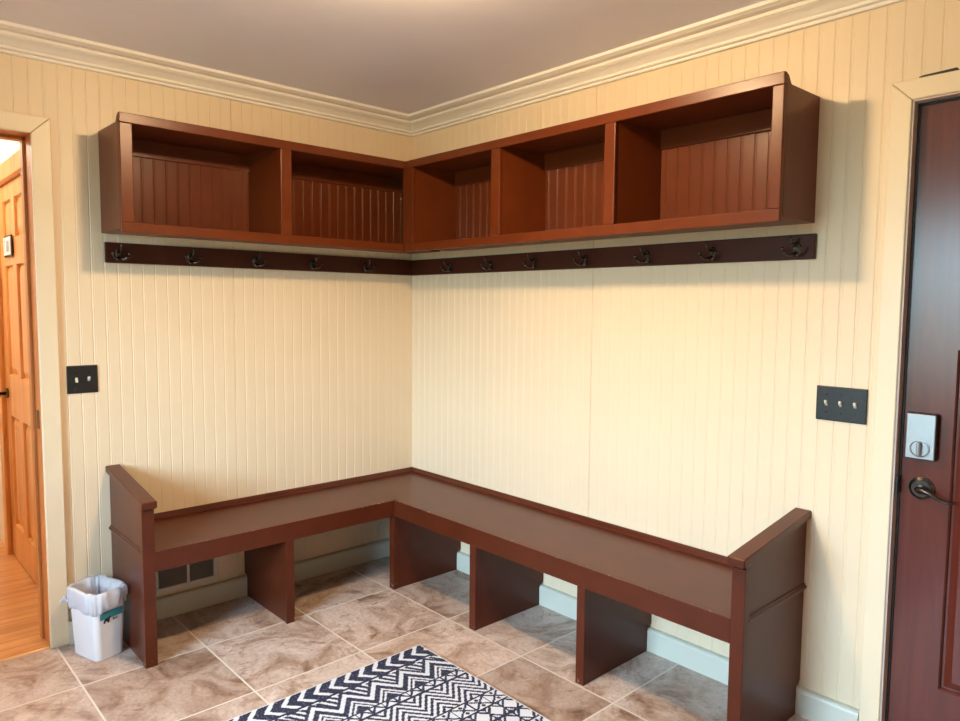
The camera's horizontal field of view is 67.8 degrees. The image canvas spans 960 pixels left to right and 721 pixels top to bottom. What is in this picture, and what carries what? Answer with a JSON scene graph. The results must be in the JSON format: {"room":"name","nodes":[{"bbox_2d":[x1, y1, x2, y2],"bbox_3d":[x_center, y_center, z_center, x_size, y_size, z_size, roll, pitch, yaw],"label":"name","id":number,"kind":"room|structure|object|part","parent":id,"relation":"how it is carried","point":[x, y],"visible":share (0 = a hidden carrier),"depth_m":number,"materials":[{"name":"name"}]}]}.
{"room":"mudroom","nodes":[
{"label":"mudroom","id":0,"kind":"room"},
{"bbox_2d":[0,139,19,543],"bbox_3d":[-2.601,-0.131,3.992,0.120,2.456,2.400,-4,6,-42],"label":"wall","id":1,"kind":"structure","parent":0,"point":[8,148],"depth_m":3.72,"materials":[{"name":"paint"}]},
{"bbox_2d":[0,175,36,583],"bbox_3d":[-2.378,0.103,3.659,0.102,2.020,0.754,-4,6,-42],"label":"door","id":2,"kind":"structure","parent":1,"relation":"in","point":[16,392],"depth_m":3.71,"materials":[{"name":"brown wood"}]},
{"bbox_3d":[-2.588,0.182,3.869,0.067,0.056,0.123,-4,6,-42],"label":"lever","id":3,"kind":"part","parent":2,"relation":"part of","materials":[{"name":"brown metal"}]},
{"bbox_2d":[3,234,12,257],"bbox_3d":[-2.433,-0.589,3.679,0.010,0.110,0.200,-4,6,-42],"label":"framed sign","id":4,"kind":"object","parent":2,"relation":"attached to","point":[7,240],"visible":1,"depth_m":3.65,"materials":[{"name":"white paper"}]},
{"bbox_2d":[4,240,8,251],"bbox_3d":[-2.438,-0.589,3.678,0.001,0.066,0.115,-4,6,-42],"label":"print","id":5,"kind":"object","parent":4,"relation":"attached to","point":[6,242],"depth_m":3.68},
{"bbox_2d":[0,149,37,591],"bbox_3d":[-2.343,0.063,3.688,0.126,2.120,0.960,-4,6,-42],"label":"door frame","id":6,"kind":"structure","parent":1,"relation":"attached to","point":[10,168],"depth_m":3.95,"materials":[{"name":"brown wood"}]},
{"bbox_2d":[37,410,39,428],"bbox_3d":[-1.803,0.240,2.915,0.002,0.075,0.032,-4,6,-42],"label":"strike plate","id":7,"kind":"object","parent":6,"relation":"attached to","point":[38,425],"visible":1,"depth_m":2.91,"materials":[{"name":"brown metal"}]},
{"bbox_2d":[0,53,411,619],"bbox_3d":[-1.935,-0.037,2.844,4.000,2.456,0.200,-4,6,-42],"label":"wall","id":8,"kind":"structure","parent":0,"point":[216,384],"depth_m":3.32,"materials":[{"name":"beige paint"}]},
{"bbox_2d":[0,110,69,648],"bbox_3d":[-2.139,0.129,2.658,0.972,2.151,0.220,-4,6,-42],"label":"door frame","id":9,"kind":"structure","parent":8,"relation":"attached to","point":[40,137],"depth_m":2.89,"materials":[{"name":"beige paint"}]},
{"bbox_2d":[66,365,97,393],"bbox_3d":[-1.649,0.078,2.966,0.116,0.116,0.019,-4,6,-42],"label":"light switch","id":10,"kind":"object","parent":8,"relation":"attached to","point":[80,378],"visible":1,"depth_m":2.97,"materials":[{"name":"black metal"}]},
{"bbox_2d":[156,558,217,594],"bbox_3d":[-1.359,0.976,3.309,0.295,0.150,0.017,-4,6,-42],"label":"air vent","id":11,"kind":"object","parent":8,"relation":"in","point":[188,575],"visible":0.54,"depth_m":3.31,"materials":[{"name":"beige metal"}]},
{"bbox_2d":[0,20,411,136],"bbox_3d":[-1.822,-1.208,2.639,4.000,0.088,0.107,-4,6,-42],"label":"trim","id":12,"kind":"structure","parent":8,"relation":"attached to","point":[19,40],"depth_m":3.13,"materials":[{"name":"beige paint"}]},
{"bbox_2d":[69,538,389,644],"bbox_3d":[-1.055,1.098,3.592,1.797,0.094,0.028,-4,6,-42],"label":"baseboard","id":13,"kind":"structure","parent":8,"relation":"attached to","point":[193,599],"depth_m":3.48,"materials":[{"name":"white paint"}]},
{"bbox_2d":[104,242,410,274],"bbox_3d":[-0.967,-0.488,3.509,1.592,0.085,0.069,-4,6,-42],"label":"rail","id":14,"kind":"object","parent":8,"relation":"attached to","point":[129,253],"visible":1,"depth_m":3.39,"materials":[{"name":"brown paint"}]},
{"bbox_2d":[98,111,439,253],"bbox_3d":[-0.891,-0.774,3.407,1.609,0.460,0.286,-4,6,-42],"label":"cubby","id":15,"kind":"object","parent":8,"relation":"attached to","point":[159,177],"visible":0.95,"depth_m":3.26,"materials":[{"name":"red paint"}]},
{"bbox_3d":[-1.485,-0.744,2.879,0.020,0.441,0.266,-4,6,-42],"label":"panel","id":16,"kind":"part","parent":15,"relation":"part of","materials":[{"name":"red paint"}]},
{"bbox_3d":[-0.889,-0.971,3.405,1.589,0.009,0.265,-4,6,-42],"label":"panel","id":17,"kind":"part","parent":15,"relation":"part of","materials":[{"name":"red paint"}]},
{"bbox_3d":[-0.974,-0.781,3.512,1.589,0.389,0.002,-4,6,-42],"label":"panel","id":18,"kind":"part","parent":15,"relation":"part of","materials":[{"name":"red paint"}]},
{"bbox_3d":[-0.892,-0.570,3.436,1.589,0.018,0.265,-4,6,-42],"label":"panel","id":19,"kind":"part","parent":15,"relation":"part of","materials":[{"name":"red paint"}]},
{"bbox_2d":[0,0,765,113],"bbox_3d":[-0.290,-1.139,0.962,4.300,0.060,5.050,-4,6,-42],"label":"ceiling","id":20,"kind":"structure","parent":0,"point":[403,56],"depth_m":2.72,"materials":[{"name":"grey paint"}]},
{"bbox_2d":[0,539,809,720],"bbox_3d":[-1.120,1.292,2.039,4.300,0.064,7.450,-4,6,-42],"label":"floor","id":21,"kind":"structure","parent":0,"point":[224,661],"depth_m":2.87,"materials":[{"name":"tile"}]},
{"bbox_2d":[0,640,49,661],"bbox_3d":[-2.104,1.199,2.692,0.834,0.012,0.071,-4,6,-42],"label":"threshold","id":22,"kind":"object","parent":21,"relation":"on","point":[43,645],"visible":1,"depth_m":2.91,"materials":[{"name":"brown wood"}]},
{"bbox_2d":[59,574,127,661],"bbox_3d":[-1.558,1.048,2.910,0.235,0.289,0.177,3,5,28],"label":"waste bin","id":23,"kind":"object","parent":21,"relation":"on","point":[96,602],"visible":1,"depth_m":2.86,"materials":[{"name":"white plastic"}]},
{"bbox_2d":[227,645,549,720],"bbox_3d":[-0.505,1.272,1.941,1.800,0.009,1.220,-4,6,-42],"label":"area rug","id":24,"kind":"object","parent":21,"relation":"on","point":[415,683],"visible":1,"depth_m":2.58,"materials":[{"name":"multicoloured fabric"}]},
{"bbox_2d":[106,464,810,720],"bbox_3d":[-0.231,0.848,2.790,1.633,0.729,2.287,-4,6,-42],"label":"bench","id":25,"kind":"object","parent":21,"relation":"on","point":[750,599],"visible":1,"depth_m":2.91,"materials":[{"name":"red paint"}]},
{"bbox_3d":[-1.458,0.734,2.930,0.009,0.023,0.411,-4,6,-42],"label":"belt moulding","id":26,"kind":"part","parent":25,"relation":"part of","materials":[{"name":"red paint"}]},
{"bbox_3d":[-1.440,0.840,2.952,0.038,0.700,0.414,-4,6,-42],"label":"panel","id":27,"kind":"part","parent":25,"relation":"part of","materials":[{"name":"red paint"}]},
{"bbox_3d":[-1.422,0.510,2.904,0.058,0.092,0.469,-4,6,-42],"label":"arm","id":28,"kind":"part","parent":25,"relation":"part of","materials":[{"name":"red paint"}]},
{"bbox_3d":[-0.228,0.763,2.820,1.582,0.022,2.235,-4,6,-42],"label":"seat","id":29,"kind":"part","parent":25,"relation":"part of","materials":[{"name":"red paint"}]},
{"bbox_3d":[0.953,0.575,2.337,0.469,0.092,0.058,-4,6,-42],"label":"arm","id":30,"kind":"part","parent":25,"relation":"part of","materials":[{"name":"red paint"}]},
{"bbox_3d":[0.968,0.904,2.384,0.414,0.700,0.037,-4,6,-42],"label":"panel","id":31,"kind":"part","parent":25,"relation":"part of","materials":[{"name":"red paint"}]},
{"bbox_3d":[0.986,0.798,2.360,0.411,0.023,0.009,-4,6,-42],"label":"belt moulding","id":32,"kind":"part","parent":25,"relation":"part of","materials":[{"name":"red paint"}]},
{"bbox_2d":[412,0,959,708],"bbox_3d":[1.249,0.022,2.437,0.150,2.456,4.700,-4,6,-42],"label":"wall","id":33,"kind":"structure","parent":0,"point":[676,403],"depth_m":2.75,"materials":[{"name":"beige paint"}]},
{"bbox_2d":[403,71,819,251],"bbox_3d":[0.368,-0.736,3.046,0.262,0.460,1.988,-4,6,-42],"label":"cubby","id":34,"kind":"object","parent":33,"relation":"attached to","point":[742,154],"visible":1,"depth_m":2.77,"materials":[{"name":"red paint"}]},
{"bbox_3d":[0.394,-0.931,3.018,0.241,0.009,1.899,-4,6,-42],"label":"panel","id":35,"kind":"part","parent":34,"relation":"part of","materials":[{"name":"red paint"}]},
{"bbox_3d":[0.475,-0.737,3.109,0.002,0.389,1.899,-4,6,-42],"label":"panel","id":36,"kind":"part","parent":34,"relation":"part of","materials":[{"name":"red paint"}]},
{"bbox_3d":[0.390,-0.529,3.050,0.241,0.018,1.899,-4,6,-42],"label":"panel","id":37,"kind":"part","parent":34,"relation":"part of","materials":[{"name":"red paint"}]},
{"bbox_3d":[1.039,-0.680,2.328,0.242,0.441,0.020,-4,6,-42],"label":"panel","id":38,"kind":"part","parent":34,"relation":"part of","materials":[{"name":"red paint"}]},
{"bbox_2d":[410,233,816,275],"bbox_3d":[0.350,-0.456,3.227,0.069,0.085,2.265,-4,6,-42],"label":"rail","id":39,"kind":"object","parent":33,"relation":"attached to","point":[800,246],"visible":1,"depth_m":2.92,"materials":[{"name":"brown paint"}]},
{"bbox_2d":[409,0,905,136],"bbox_3d":[1.164,-1.153,2.259,0.107,0.088,4.700,-4,6,-42],"label":"trim","id":40,"kind":"structure","parent":33,"relation":"attached to","point":[767,19],"depth_m":2.80,"materials":[{"name":"beige paint"}]},
{"bbox_2d":[457,550,858,720],"bbox_3d":[0.424,1.134,3.286,0.028,0.094,2.477,-4,6,-42],"label":"baseboard","id":41,"kind":"structure","parent":33,"relation":"attached to","point":[811,705],"depth_m":2.81,"materials":[{"name":"white paint"}]},
{"bbox_2d":[816,385,867,424],"bbox_3d":[1.198,0.147,2.375,0.019,0.116,0.162,-4,6,-42],"label":"light switch","id":42,"kind":"object","parent":33,"relation":"attached to","point":[840,404],"visible":1,"depth_m":2.37,"materials":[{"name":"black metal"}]},
{"bbox_2d":[858,70,959,720],"bbox_3d":[1.677,0.230,1.958,0.160,2.123,1.055,-4,6,-42],"label":"door frame","id":43,"kind":"structure","parent":33,"relation":"attached to","point":[900,120],"depth_m":2.25,"materials":[{"name":"beige paint"}]},
{"bbox_3d":[1.329,0.392,2.274,0.028,0.055,0.009,-4,6,-42],"label":"latch plate","id":44,"kind":"part","parent":43,"relation":"part of","materials":[{"name":"brown metal"}]},
{"bbox_2d":[919,67,959,77],"bbox_3d":[1.364,-0.854,2.122,0.015,0.009,0.102,-4,6,-42],"label":"strip","id":45,"kind":"object","parent":43,"relation":"on","point":[956,68],"visible":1,"depth_m":2.11,"materials":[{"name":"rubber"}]},
{"bbox_2d":[888,99,959,720],"bbox_3d":[1.648,0.263,1.934,0.098,2.035,0.904,-4,6,-42],"label":"door","id":46,"kind":"structure","parent":33,"relation":"in","point":[925,658],"depth_m":2.21,"materials":[{"name":"brown wood"}]},
{"bbox_3d":[1.363,0.236,2.211,0.005,0.140,0.080,-4,6,-42],"label":"plate","id":47,"kind":"part","parent":46,"relation":"part of","materials":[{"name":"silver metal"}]},
{"bbox_3d":[1.391,0.413,2.186,0.044,0.040,0.110,-4,6,-42],"label":"lever","id":48,"kind":"part","parent":46,"relation":"part of","materials":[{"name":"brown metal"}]}
]}

